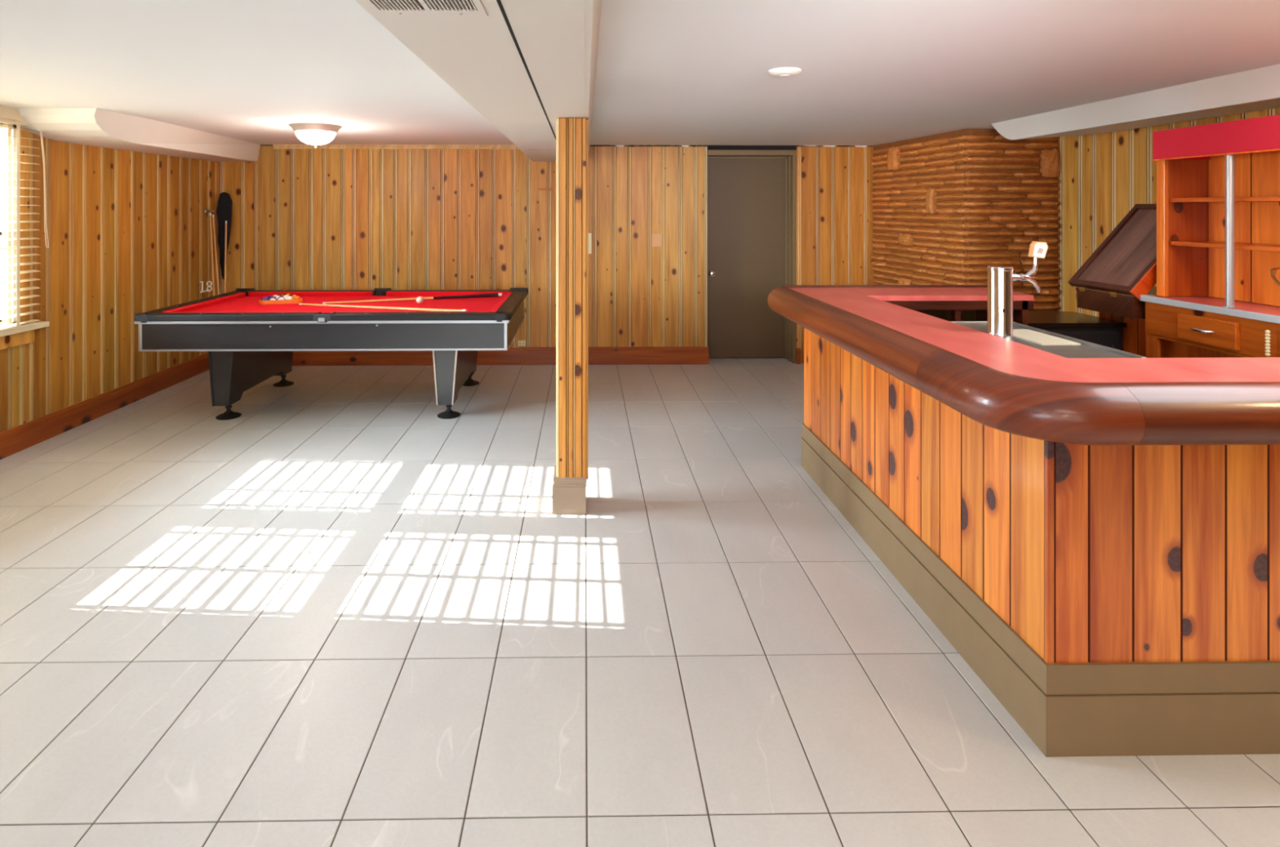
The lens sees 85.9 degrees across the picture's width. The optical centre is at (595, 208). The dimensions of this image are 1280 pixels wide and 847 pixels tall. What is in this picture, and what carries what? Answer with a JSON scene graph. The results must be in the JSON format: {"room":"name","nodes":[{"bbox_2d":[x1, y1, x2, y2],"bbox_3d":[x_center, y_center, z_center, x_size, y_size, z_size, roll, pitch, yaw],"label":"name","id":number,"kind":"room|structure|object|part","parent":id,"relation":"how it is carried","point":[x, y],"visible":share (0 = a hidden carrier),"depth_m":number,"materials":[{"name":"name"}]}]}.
{"room":"basement recreation room","nodes":[
{"label":"basement recreation room","id":0,"kind":"room"},
{"bbox_2d":[0,131,216,432],"bbox_3d":[-3.683,0.453,1.891,0.215,2.130,9.900,0,0,-1],"label":"wall","id":1,"kind":"structure","parent":0,"point":[129,232],"depth_m":5.03,"materials":[{"name":"brown wood"}]},
{"bbox_2d":[0,122,16,325],"bbox_3d":[-3.723,0.108,3.911,0.200,1.260,0.780,0,0,-1],"label":"window","id":2,"kind":"structure","parent":1,"relation":"in","point":[3,131],"depth_m":4.27,"materials":[{"name":"paint"}]},
{"bbox_3d":[-3.708,0.420,3.911,0.030,0.575,0.720,0,0,-1],"label":"sash","id":3,"kind":"part","parent":2,"relation":"part of","materials":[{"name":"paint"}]},
{"bbox_2d":[0,329,34,350],"bbox_3d":[-3.602,0.816,3.482,0.030,0.085,1.840,0,0,-1],"label":"trim","id":4,"kind":"structure","parent":1,"relation":"attached to","point":[24,337],"depth_m":4.26,"materials":[{"name":"brown wood"}]},
{"bbox_2d":[0,104,48,332],"bbox_3d":[-3.569,0.057,3.970,0.080,1.367,0.935,0,0,-1],"label":"window blind","id":5,"kind":"object","parent":1,"relation":"attached to","point":[9,115],"visible":0.84,"depth_m":4.22,"materials":[{"name":"white plastic"}]},
{"bbox_3d":[-3.579,-0.537,3.958,0.056,0.040,0.890,0,0,-1],"label":"head rail","id":6,"kind":"part","parent":5,"relation":"part of","materials":[{"name":"white plastic"}]},
{"bbox_3d":[-3.579,0.734,3.958,0.050,0.012,0.890,0,0,-1],"label":"rail","id":7,"kind":"part","parent":5,"relation":"part of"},
{"bbox_3d":[-3.544,-0.141,4.402,0.010,0.802,0.073,0,0,-1],"label":"pull cord","id":8,"kind":"part","parent":5,"relation":"part of","materials":[{"name":"white fabric"}]},
{"bbox_2d":[20,127,29,321],"bbox_3d":[-3.610,0.079,3.462,0.012,1.322,1.840,0,0,-1],"label":"trim","id":9,"kind":"structure","parent":1,"relation":"attached to","point":[24,133],"depth_m":4.35,"materials":[{"name":"brown wood"}]},
{"bbox_2d":[0,320,49,337],"bbox_3d":[-3.595,0.756,3.518,0.065,0.033,1.950,0,0,-1],"label":"trim","id":10,"kind":"structure","parent":1,"relation":"attached to","point":[44,323],"depth_m":4.30,"materials":[{"name":"white wood"}]},
{"bbox_2d":[0,352,208,459],"bbox_3d":[-3.571,1.440,1.768,0.028,0.155,9.650,0,0,-1],"label":"baseboard","id":11,"kind":"structure","parent":1,"relation":"attached to","point":[14,440],"depth_m":4.93,"materials":[{"name":"brown wood"}]},
{"bbox_2d":[200,280,212,293],"bbox_3d":[-3.587,0.717,6.293,0.098,0.104,0.113,0,0,-41],"label":"clip","id":12,"kind":"object","parent":1,"relation":"attached to","point":[207,285],"visible":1,"depth_m":6.28,"materials":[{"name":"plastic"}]},
{"bbox_2d":[216,144,873,363],"bbox_3d":[-0.061,0.453,6.872,7.620,2.130,0.415,0,0,-1],"label":"wall","id":13,"kind":"structure","parent":0,"point":[309,219],"depth_m":6.66,"materials":[{"name":"brown wood"}]},
{"bbox_2d":[216,191,232,279],"bbox_3d":[-3.531,0.263,6.527,0.138,0.830,0.093,0,0,-1],"label":"cover","id":14,"kind":"object","parent":13,"relation":"hanging from","point":[224,211],"visible":0.84,"depth_m":6.50,"materials":[{"name":"black fabric"}]},
{"bbox_2d":[272,144,519,149],"bbox_3d":[-1.857,-0.591,6.633,2.500,0.042,0.034,0,0,-1],"label":"trim","id":15,"kind":"structure","parent":13,"relation":"attached to","point":[275,146],"depth_m":6.62,"materials":[{"name":"brown wood"}]},
{"bbox_2d":[292,346,708,365],"bbox_3d":[-1.285,1.434,6.644,4.765,0.168,0.031,0,0,-1],"label":"baseboard","id":16,"kind":"structure","parent":13,"relation":"attached to","point":[512,356],"depth_m":6.64,"materials":[{"name":"brown wood"}]},
{"bbox_2d":[517,340,525,346],"bbox_3d":[-0.719,1.311,6.652,0.075,0.055,0.010,0,0,-1],"label":"wall outlet","id":17,"kind":"object","parent":13,"relation":"attached to","point":[520,343],"visible":1,"depth_m":6.65,"materials":[{"name":"beige plastic"}]},
{"bbox_2d":[538,188,552,190],"bbox_3d":[-0.487,-0.182,6.651,0.140,0.016,0.020,0,0,-1],"label":"peg","id":18,"kind":"object","parent":13,"relation":"attached to","point":[539,188],"visible":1,"depth_m":6.65,"materials":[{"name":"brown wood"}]},
{"bbox_2d":[651,233,662,246],"bbox_3d":[0.593,0.313,6.675,0.100,0.125,0.006,0,0,-1],"label":"blank plate","id":19,"kind":"object","parent":13,"relation":"attached to","point":[656,238],"visible":1,"depth_m":6.67,"materials":[{"name":"beige plastic"}]},
{"bbox_2d":[591,145,867,150],"bbox_3d":[1.301,-0.590,6.697,2.717,0.045,0.030,0,0,-1],"label":"trim","id":20,"kind":"structure","parent":13,"relation":"attached to","point":[709,147],"depth_m":6.68,"materials":[{"name":"white paint"}]},
{"bbox_2d":[707,150,795,363],"bbox_3d":[1.523,0.475,6.824,0.865,2.085,0.262,0,0,-1],"label":"door","id":21,"kind":"structure","parent":13,"relation":"in","point":[752,193],"depth_m":6.92,"materials":[{"name":"brown paint"}]},
{"bbox_3d":[1.164,0.656,6.879,0.060,0.060,0.068,0,0,-1],"label":"knob","id":22,"kind":"part","parent":21,"relation":"part of","materials":[{"name":"silver metal"}]},
{"bbox_2d":[796,347,800,364],"bbox_3d":[1.975,1.443,6.685,0.035,0.150,0.028,0,0,-1],"label":"baseboard","id":23,"kind":"structure","parent":13,"relation":"attached to","point":[798,349],"depth_m":6.67,"materials":[{"name":"brown wood"}]},
{"bbox_2d":[0,357,1279,846],"bbox_3d":[0.017,1.568,2.050,7.620,0.100,10.300,0,0,-1],"label":"floor","id":24,"kind":"structure","parent":0,"point":[337,610],"depth_m":2.33,"materials":[{"name":"tile"}]},
{"bbox_2d":[209,213,215,295],"bbox_3d":[-3.542,0.772,6.362,0.116,1.454,0.028,0,0,24],"label":"pool cue","id":25,"kind":"object","parent":24,"relation":"on","point":[211,228],"visible":0.38,"depth_m":6.37,"materials":[{"name":"brown wood"}]},
{"bbox_2d":[212,214,219,294],"bbox_3d":[-3.517,0.779,6.400,0.117,1.440,0.028,0,0,-7],"label":"pool cue","id":26,"kind":"object","parent":24,"relation":"on","point":[214,231],"visible":0.39,"depth_m":6.39,"materials":[{"name":"brown wood"}]},
{"bbox_2d":[223,221,226,293],"bbox_3d":[-3.485,0.809,6.445,0.030,1.378,0.028,1,0,-1],"label":"pool cue","id":27,"kind":"object","parent":24,"relation":"on","point":[225,245],"visible":0.38,"depth_m":6.44,"materials":[{"name":"brown wood"}]},
{"bbox_2d":[133,287,528,419],"bbox_3d":[-1.861,1.110,5.329,2.550,0.816,1.414,0,0,-1],"label":"pool table","id":28,"kind":"object","parent":24,"relation":"on","point":[247,343],"visible":0.99,"depth_m":4.68,"materials":[{"name":"red fabric"}]},
{"bbox_3d":[-3.085,0.870,4.651,0.022,0.187,0.022,0,0,-1],"label":"corner trim","id":29,"kind":"part","parent":28,"relation":"part of","materials":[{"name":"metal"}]},
{"bbox_2d":[161,292,246,312],"bbox_3d":[-2.991,0.738,5.312,0.050,0.037,1.120,0,0,-1],"label":"cushion","id":30,"kind":"object","parent":28,"relation":"on","point":[206,304],"depth_m":5.28,"materials":[{"name":"red fabric"}]},
{"bbox_3d":[-2.756,1.187,4.905,0.046,0.457,0.008,0,0,6],"label":"leg trim","id":31,"kind":"part","parent":28,"relation":"part of","materials":[{"name":"silver metal"}]},
{"bbox_2d":[167,311,260,312],"bbox_3d":[-2.444,0.738,4.756,1.065,0.037,0.050,0,0,-1],"label":"cushion","id":32,"kind":"object","parent":28,"relation":"on","point":[167,312],"depth_m":4.74,"materials":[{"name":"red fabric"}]},
{"bbox_3d":[-2.613,1.187,4.907,0.046,0.457,0.008,0,0,-7],"label":"leg trim","id":33,"kind":"part","parent":28,"relation":"part of","materials":[{"name":"silver metal"}]},
{"bbox_3d":[-2.693,1.187,5.432,0.188,0.457,1.050,0,0,-1],"label":"leg","id":34,"kind":"part","parent":28,"relation":"part of","materials":[{"name":"black laminate"}]},
{"bbox_2d":[261,296,269,300],"bbox_3d":[-2.615,0.727,5.422,0.056,0.056,0.057,0,0,-13],"label":"ball","id":35,"kind":"object","parent":28,"relation":"on","point":[264,298],"visible":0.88,"depth_m":5.40,"materials":[{"name":"purple plastic"}]},
{"bbox_2d":[269,296,276,300],"bbox_3d":[-2.559,0.727,5.437,0.056,0.057,0.057,0,0,-44],"label":"ball","id":36,"kind":"object","parent":28,"relation":"on","point":[272,298],"visible":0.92,"depth_m":5.42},
{"bbox_2d":[258,297,302,304],"bbox_3d":[-2.529,0.740,5.546,0.318,0.030,0.286,0,0,-15],"label":"ball rack","id":37,"kind":"object","parent":28,"relation":"on","point":[299,300],"visible":0.65,"depth_m":5.41,"materials":[{"name":"orange plastic"}]},
{"bbox_2d":[276,296,284,299],"bbox_3d":[-2.504,0.727,5.452,0.056,0.057,0.057,0,0,5],"label":"ball","id":38,"kind":"object","parent":28,"relation":"on","point":[278,297],"visible":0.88,"depth_m":5.44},
{"bbox_2d":[284,295,293,299],"bbox_3d":[-2.448,0.727,5.467,0.057,0.057,0.057,0,0,-32],"label":"ball","id":39,"kind":"object","parent":28,"relation":"on","point":[288,297],"visible":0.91,"depth_m":5.45,"materials":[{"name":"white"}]},
{"bbox_2d":[293,295,300,299],"bbox_3d":[-2.392,0.727,5.482,0.056,0.057,0.057,0,0,13],"label":"ball","id":40,"kind":"object","parent":28,"relation":"on","point":[295,297],"visible":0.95,"depth_m":5.46,"materials":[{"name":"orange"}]},
{"bbox_2d":[248,291,372,296],"bbox_3d":[-2.463,0.738,5.886,1.065,0.037,0.050,0,0,-1],"label":"cushion","id":41,"kind":"object","parent":28,"relation":"on","point":[250,293],"depth_m":5.87,"materials":[{"name":"red fabric"}]},
{"bbox_3d":[-1.850,0.753,4.634,0.044,0.026,0.024,0,0,-1],"label":"name plate","id":42,"kind":"part","parent":28,"relation":"part of","materials":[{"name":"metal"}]},
{"bbox_3d":[-1.861,0.963,5.331,2.490,0.012,1.340,0,0,-1],"label":"trim","id":43,"kind":"part","parent":28,"relation":"part of","materials":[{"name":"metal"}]},
{"bbox_2d":[298,302,466,311],"bbox_3d":[-1.619,0.745,5.132,1.446,0.030,0.028,0,0,17],"label":"pool cue","id":44,"kind":"object","parent":28,"relation":"on","point":[300,304],"visible":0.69,"depth_m":5.10,"materials":[{"name":"brown wood"}]},
{"bbox_2d":[322,293,502,304],"bbox_3d":[-1.476,0.743,5.622,1.420,0.030,0.028,0,0,-19],"label":"pool cue","id":45,"kind":"object","parent":28,"relation":"on","point":[490,295],"visible":1,"depth_m":5.65,"materials":[{"name":"brown wood"}]},
{"bbox_2d":[344,311,489,311],"bbox_3d":[-1.260,0.738,4.775,1.065,0.037,0.050,0,0,-1],"label":"cushion","id":46,"kind":"object","parent":28,"relation":"on","point":[344,311],"depth_m":4.78,"materials":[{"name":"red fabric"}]},
{"bbox_2d":[416,296,423,303],"bbox_3d":[-1.395,0.727,5.435,0.056,0.057,0.057,0,0,-31],"label":"ball","id":47,"kind":"object","parent":28,"relation":"on","point":[420,300],"visible":1,"depth_m":5.42,"materials":[{"name":"beige plastic"}]},
{"bbox_3d":[-1.157,1.187,4.931,0.046,0.457,0.008,0,0,6],"label":"leg trim","id":48,"kind":"part","parent":28,"relation":"part of","materials":[{"name":"silver metal"}]},
{"bbox_2d":[386,291,509,296],"bbox_3d":[-1.278,0.738,5.905,1.065,0.037,0.050,0,0,-1],"label":"cushion","id":49,"kind":"object","parent":28,"relation":"on","point":[388,293],"depth_m":5.89,"materials":[{"name":"red fabric"}]},
{"bbox_3d":[-1.014,1.187,4.933,0.046,0.457,0.008,0,0,-7],"label":"leg trim","id":50,"kind":"part","parent":28,"relation":"part of","materials":[{"name":"silver metal"}]},
{"bbox_3d":[-1.094,1.187,5.458,0.188,0.457,1.050,0,0,-1],"label":"leg","id":51,"kind":"part","parent":28,"relation":"part of","materials":[{"name":"black laminate"}]},
{"bbox_2d":[489,291,512,311],"bbox_3d":[-0.731,0.738,5.349,0.050,0.037,1.120,0,0,-1],"label":"cushion","id":52,"kind":"object","parent":28,"relation":"on","point":[500,304],"depth_m":5.24,"materials":[{"name":"red fabric"}]},
{"bbox_3d":[-0.616,0.870,4.691,0.022,0.187,0.022,0,0,-1],"label":"corner trim","id":53,"kind":"part","parent":28,"relation":"part of","materials":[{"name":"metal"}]},
{"bbox_2d":[551,117,588,514],"bbox_3d":[-0.129,0.534,3.501,0.179,1.968,0.195,0,0,-1],"label":"column","id":54,"kind":"structure","parent":24,"relation":"on","point":[571,474],"depth_m":3.42,"materials":[{"name":"brown wood"}]},
{"bbox_2d":[588,233,591,253],"bbox_3d":[-0.077,0.343,6.660,0.070,0.200,0.016,0,0,-1],"label":"light switch","id":55,"kind":"object","parent":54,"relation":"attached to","point":[589,234],"visible":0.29,"depth_m":6.66,"materials":[{"name":"beige plastic"}]},
{"bbox_2d":[870,128,1060,311],"bbox_3d":[3.116,0.454,5.963,0.889,2.128,1.504,0,0,-1],"label":"wall","id":56,"kind":"structure","parent":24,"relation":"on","point":[949,206],"depth_m":5.29,"materials":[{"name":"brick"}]},
{"bbox_2d":[767,284,1279,756],"bbox_3d":[1.949,0.981,2.865,1.910,1.074,2.383,0,0,-1],"label":"bar counter","id":57,"kind":"object","parent":24,"relation":"on","point":[1093,529],"depth_m":1.92,"materials":[{"name":"orange wood"}]},
{"bbox_3d":[1.115,0.520,3.082,0.250,0.150,1.847,0,0,-1],"label":"bar rail","id":58,"kind":"part","parent":57,"relation":"part of","materials":[{"name":"brown wood"}]},
{"bbox_2d":[787,287,1033,300],"bbox_3d":[1.693,0.472,3.778,1.212,0.028,0.360,0,0,-1],"label":"countertop","id":59,"kind":"structure","parent":57,"relation":"on","point":[880,293],"depth_m":3.68,"materials":[{"name":"red laminate"}]},
{"bbox_2d":[790,288,1067,378],"bbox_3d":[1.265,0.472,2.881,0.327,0.028,2.138,0,0,-1],"label":"countertop","id":60,"kind":"structure","parent":57,"relation":"on","point":[1002,354],"depth_m":2.44,"materials":[{"name":"red laminate"}]},
{"bbox_3d":[2.084,1.003,3.829,0.370,1.030,0.450,0,0,-1],"label":"panel","id":61,"kind":"part","parent":57,"relation":"part of","materials":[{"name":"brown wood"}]},
{"bbox_2d":[986,241,1048,337],"bbox_3d":[1.546,0.294,2.515,0.214,0.343,0.086,0,0,-1],"label":"tower","id":62,"kind":"object","parent":57,"relation":"on","point":[1001,278],"visible":0.99,"depth_m":2.49,"materials":[{"name":"silver metal"}]},
{"bbox_3d":[1.600,0.276,2.516,0.068,0.069,0.022,0,0,-1],"label":"spout","id":63,"kind":"part","parent":62,"relation":"part of","materials":[{"name":"silver metal"}]},
{"bbox_2d":[1026,241,1048,276],"bbox_3d":[1.615,0.190,2.516,0.076,0.136,0.027,0,0,-1],"label":"tap","id":64,"kind":"object","parent":62,"relation":"on","point":[1037,250],"depth_m":2.51,"materials":[{"name":"silver metal"}]},
{"bbox_3d":[1.169,0.520,1.910,0.320,0.150,0.497,0,0,-1],"label":"bar rail","id":65,"kind":"part","parent":57,"relation":"part of","materials":[{"name":"brown wood"}]},
{"bbox_3d":[1.583,0.464,2.476,0.135,0.005,0.280,0,0,-1],"label":"plate","id":66,"kind":"part","parent":57,"relation":"part of","materials":[{"name":"metal"}]},
{"bbox_3d":[1.267,0.933,1.918,0.020,0.770,0.014,0,0,-1],"label":"corner trim","id":67,"kind":"part","parent":57,"relation":"part of","materials":[{"name":"orange wood"}]},
{"bbox_2d":[1040,357,1279,382],"bbox_3d":[2.039,0.472,1.944,1.760,0.028,0.322,0,0,-1],"label":"countertop","id":68,"kind":"structure","parent":57,"relation":"on","point":[1077,369],"depth_m":1.94,"materials":[{"name":"red laminate"}]},
{"bbox_3d":[2.127,0.520,1.802,1.589,0.150,0.250,0,0,-1],"label":"bar rail","id":69,"kind":"part","parent":57,"relation":"part of","materials":[{"name":"brown wood"}]},
{"bbox_2d":[1027,310,1126,350],"bbox_3d":[2.578,1.053,3.901,0.560,0.870,0.461,0,0,-1],"label":"cooler","id":70,"kind":"object","parent":24,"relation":"on","point":[1107,332],"visible":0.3,"depth_m":3.71,"materials":[{"name":"black metal"}]},
{"bbox_3d":[2.581,1.043,3.704,0.500,0.750,0.014,0,0,-1],"label":"door","id":71,"kind":"part","parent":70,"relation":"part of","materials":[{"name":"metal"}]},
{"bbox_2d":[1098,311,1146,356],"bbox_3d":[3.170,1.046,3.752,0.550,0.944,0.400,0,0,-1],"label":"stand","id":72,"kind":"object","parent":24,"relation":"on","point":[1133,336],"visible":0.02,"depth_m":3.70,"materials":[{"name":"brown wood"}]},
{"bbox_2d":[1067,204,1156,318],"bbox_3d":[3.067,0.274,3.771,0.626,0.597,0.467,0,0,-1],"label":"box","id":73,"kind":"object","parent":72,"relation":"on","point":[1113,280],"visible":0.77,"depth_m":3.78,"materials":[{"name":"brown wood"}]},
{"bbox_3d":[2.985,0.227,3.542,0.068,0.610,0.012,42,-1,-1],"label":"lid","id":74,"kind":"part","parent":73,"relation":"part of","materials":[{"name":"brown wood"}]},
{"bbox_2d":[1140,294,1279,357],"bbox_3d":[3.167,0.982,2.894,0.774,1.073,1.286,0,0,-1],"label":"bar cabinet","id":75,"kind":"object","parent":24,"relation":"on","point":[1176,326],"visible":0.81,"depth_m":3.18,"materials":[{"name":"brown laminate"}]},
{"bbox_3d":[3.193,0.996,3.517,0.702,1.045,0.020,0,0,-1],"label":"panel","id":76,"kind":"part","parent":75,"relation":"part of","materials":[{"name":"brown wood"}]},
{"bbox_3d":[2.851,0.644,2.884,0.042,0.012,1.275,0,0,-1],"label":"rail","id":77,"kind":"part","parent":75,"relation":"part of","materials":[{"name":"brown wood"}]},
{"bbox_3d":[2.792,0.563,3.169,0.034,0.015,0.107,0,0,-1],"label":"drawer pull","id":78,"kind":"part","parent":75,"relation":"part of","materials":[{"name":"silver metal"}]},
{"bbox_3d":[2.922,1.083,2.877,0.020,0.870,1.260,0,0,-1],"label":"recessed panel","id":79,"kind":"part","parent":75,"relation":"part of","materials":[{"name":"brown wood"}]},
{"bbox_3d":[2.817,0.565,3.159,0.022,0.120,0.297,0,0,-1],"label":"drawer","id":80,"kind":"part","parent":75,"relation":"part of","materials":[{"name":"brown wood"}]},
{"bbox_2d":[1150,295,1279,315],"bbox_3d":[3.038,0.461,2.889,0.432,0.025,1.280,0,0,-1],"label":"countertop","id":81,"kind":"structure","parent":75,"relation":"on","point":[1210,300],"depth_m":3.20,"materials":[{"name":"red laminate"}]},
{"bbox_2d":[1151,114,1279,306],"bbox_3d":[2.975,0.029,2.872,0.308,0.832,1.248,0,0,-1],"label":"hutch","id":82,"kind":"object","parent":75,"relation":"on","point":[1190,160],"visible":0.98,"depth_m":3.32,"materials":[{"name":"brown wood"}]},
{"bbox_3d":[2.989,0.034,3.476,0.260,0.822,0.025,0,0,-1],"label":"panel","id":83,"kind":"part","parent":82,"relation":"part of","materials":[{"name":"brown wood"}]},
{"bbox_3d":[3.001,-0.040,2.876,0.204,0.020,1.174,0,0,-1],"label":"shelf","id":84,"kind":"part","parent":82,"relation":"part of","materials":[{"name":"brown wood"}]},
{"bbox_3d":[3.001,0.176,2.876,0.204,0.020,1.174,0,0,-1],"label":"shelf","id":85,"kind":"part","parent":82,"relation":"part of","materials":[{"name":"brown wood"}]},
{"bbox_2d":[1270,266,1279,286],"bbox_3d":[3.015,0.302,3.019,0.156,0.082,0.048,0,0,-31],"label":"wire hook","id":86,"kind":"object","parent":82,"relation":"attached to","point":[1273,270],"visible":1,"depth_m":3.00,"materials":[{"name":"gold metal"}]},
{"bbox_2d":[1222,155,1236,307],"bbox_3d":[2.843,0.103,3.076,0.048,0.682,0.048,0,0,-1],"label":"metal pole","id":87,"kind":"object","parent":75,"relation":"on","point":[1229,159],"visible":1,"depth_m":3.06,"materials":[{"name":"silver metal"}]},
{"bbox_2d":[1264,329,1270,355],"bbox_3d":[2.789,0.560,2.848,0.016,0.108,0.016,0,0,22],"label":"braided cord","id":88,"kind":"object","parent":75,"relation":"hanging from","point":[1267,331],"visible":1,"depth_m":2.84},
{"bbox_2d":[0,0,1279,145],"bbox_3d":[0.017,-0.672,2.050,7.620,0.120,10.300,0,0,-1],"label":"ceiling","id":89,"kind":"structure","parent":0,"point":[668,72],"depth_m":2.95,"materials":[{"name":"paint"}]},
{"bbox_2d":[17,107,260,161],"bbox_3d":[-3.357,-0.529,5.406,0.558,0.165,2.418,0,0,-1],"label":"soffit","id":90,"kind":"structure","parent":89,"relation":"attached to","point":[91,126],"depth_m":4.69,"materials":[{"name":"white paint"}]},
{"bbox_2d":[288,122,342,147],"bbox_3d":[-2.082,-0.529,5.097,0.370,0.166,0.370,0,0,-1],"label":"ceiling light","id":91,"kind":"object","parent":89,"relation":"attached to","point":[315,134],"visible":1,"depth_m":4.99,"materials":[{"name":"white glass"}]},
{"bbox_2d":[355,0,601,161],"bbox_3d":[-0.255,-0.532,1.830,0.550,0.161,9.668,0,0,-1],"label":"ceiling beam","id":92,"kind":"structure","parent":89,"relation":"attached to","point":[524,66],"depth_m":2.08,"materials":[{"name":"paint"}]},
{"bbox_2d":[360,0,488,17],"bbox_3d":[-0.377,-0.449,1.349,0.256,0.007,0.510,0,0,-1],"label":"air vent","id":93,"kind":"object","parent":92,"relation":"attached to","point":[380,7],"visible":1,"depth_m":1.54,"materials":[{"name":"metal"}]},
{"bbox_2d":[768,66,801,77],"bbox_3d":[0.841,-0.599,3.054,0.144,0.026,0.144,0,0,-1],"label":"ceiling light","id":94,"kind":"object","parent":89,"relation":"attached to","point":[788,71],"visible":1,"depth_m":3.01,"materials":[{"name":"white glass"}]},
{"bbox_2d":[991,63,1279,139],"bbox_3d":[3.283,-0.547,1.018,0.698,0.130,7.930,0,0,-1],"label":"soffit","id":95,"kind":"structure","parent":89,"relation":"attached to","point":[1257,89],"depth_m":3.65,"materials":[{"name":"white paint"}]},
{"bbox_2d":[1057,107,1279,316],"bbox_3d":[3.721,0.453,2.010,0.215,2.130,9.900,0,0,-1],"label":"wall","id":96,"kind":"structure","parent":0,"point":[1102,176],"depth_m":4.88,"materials":[{"name":"brown wood"}]}
]}

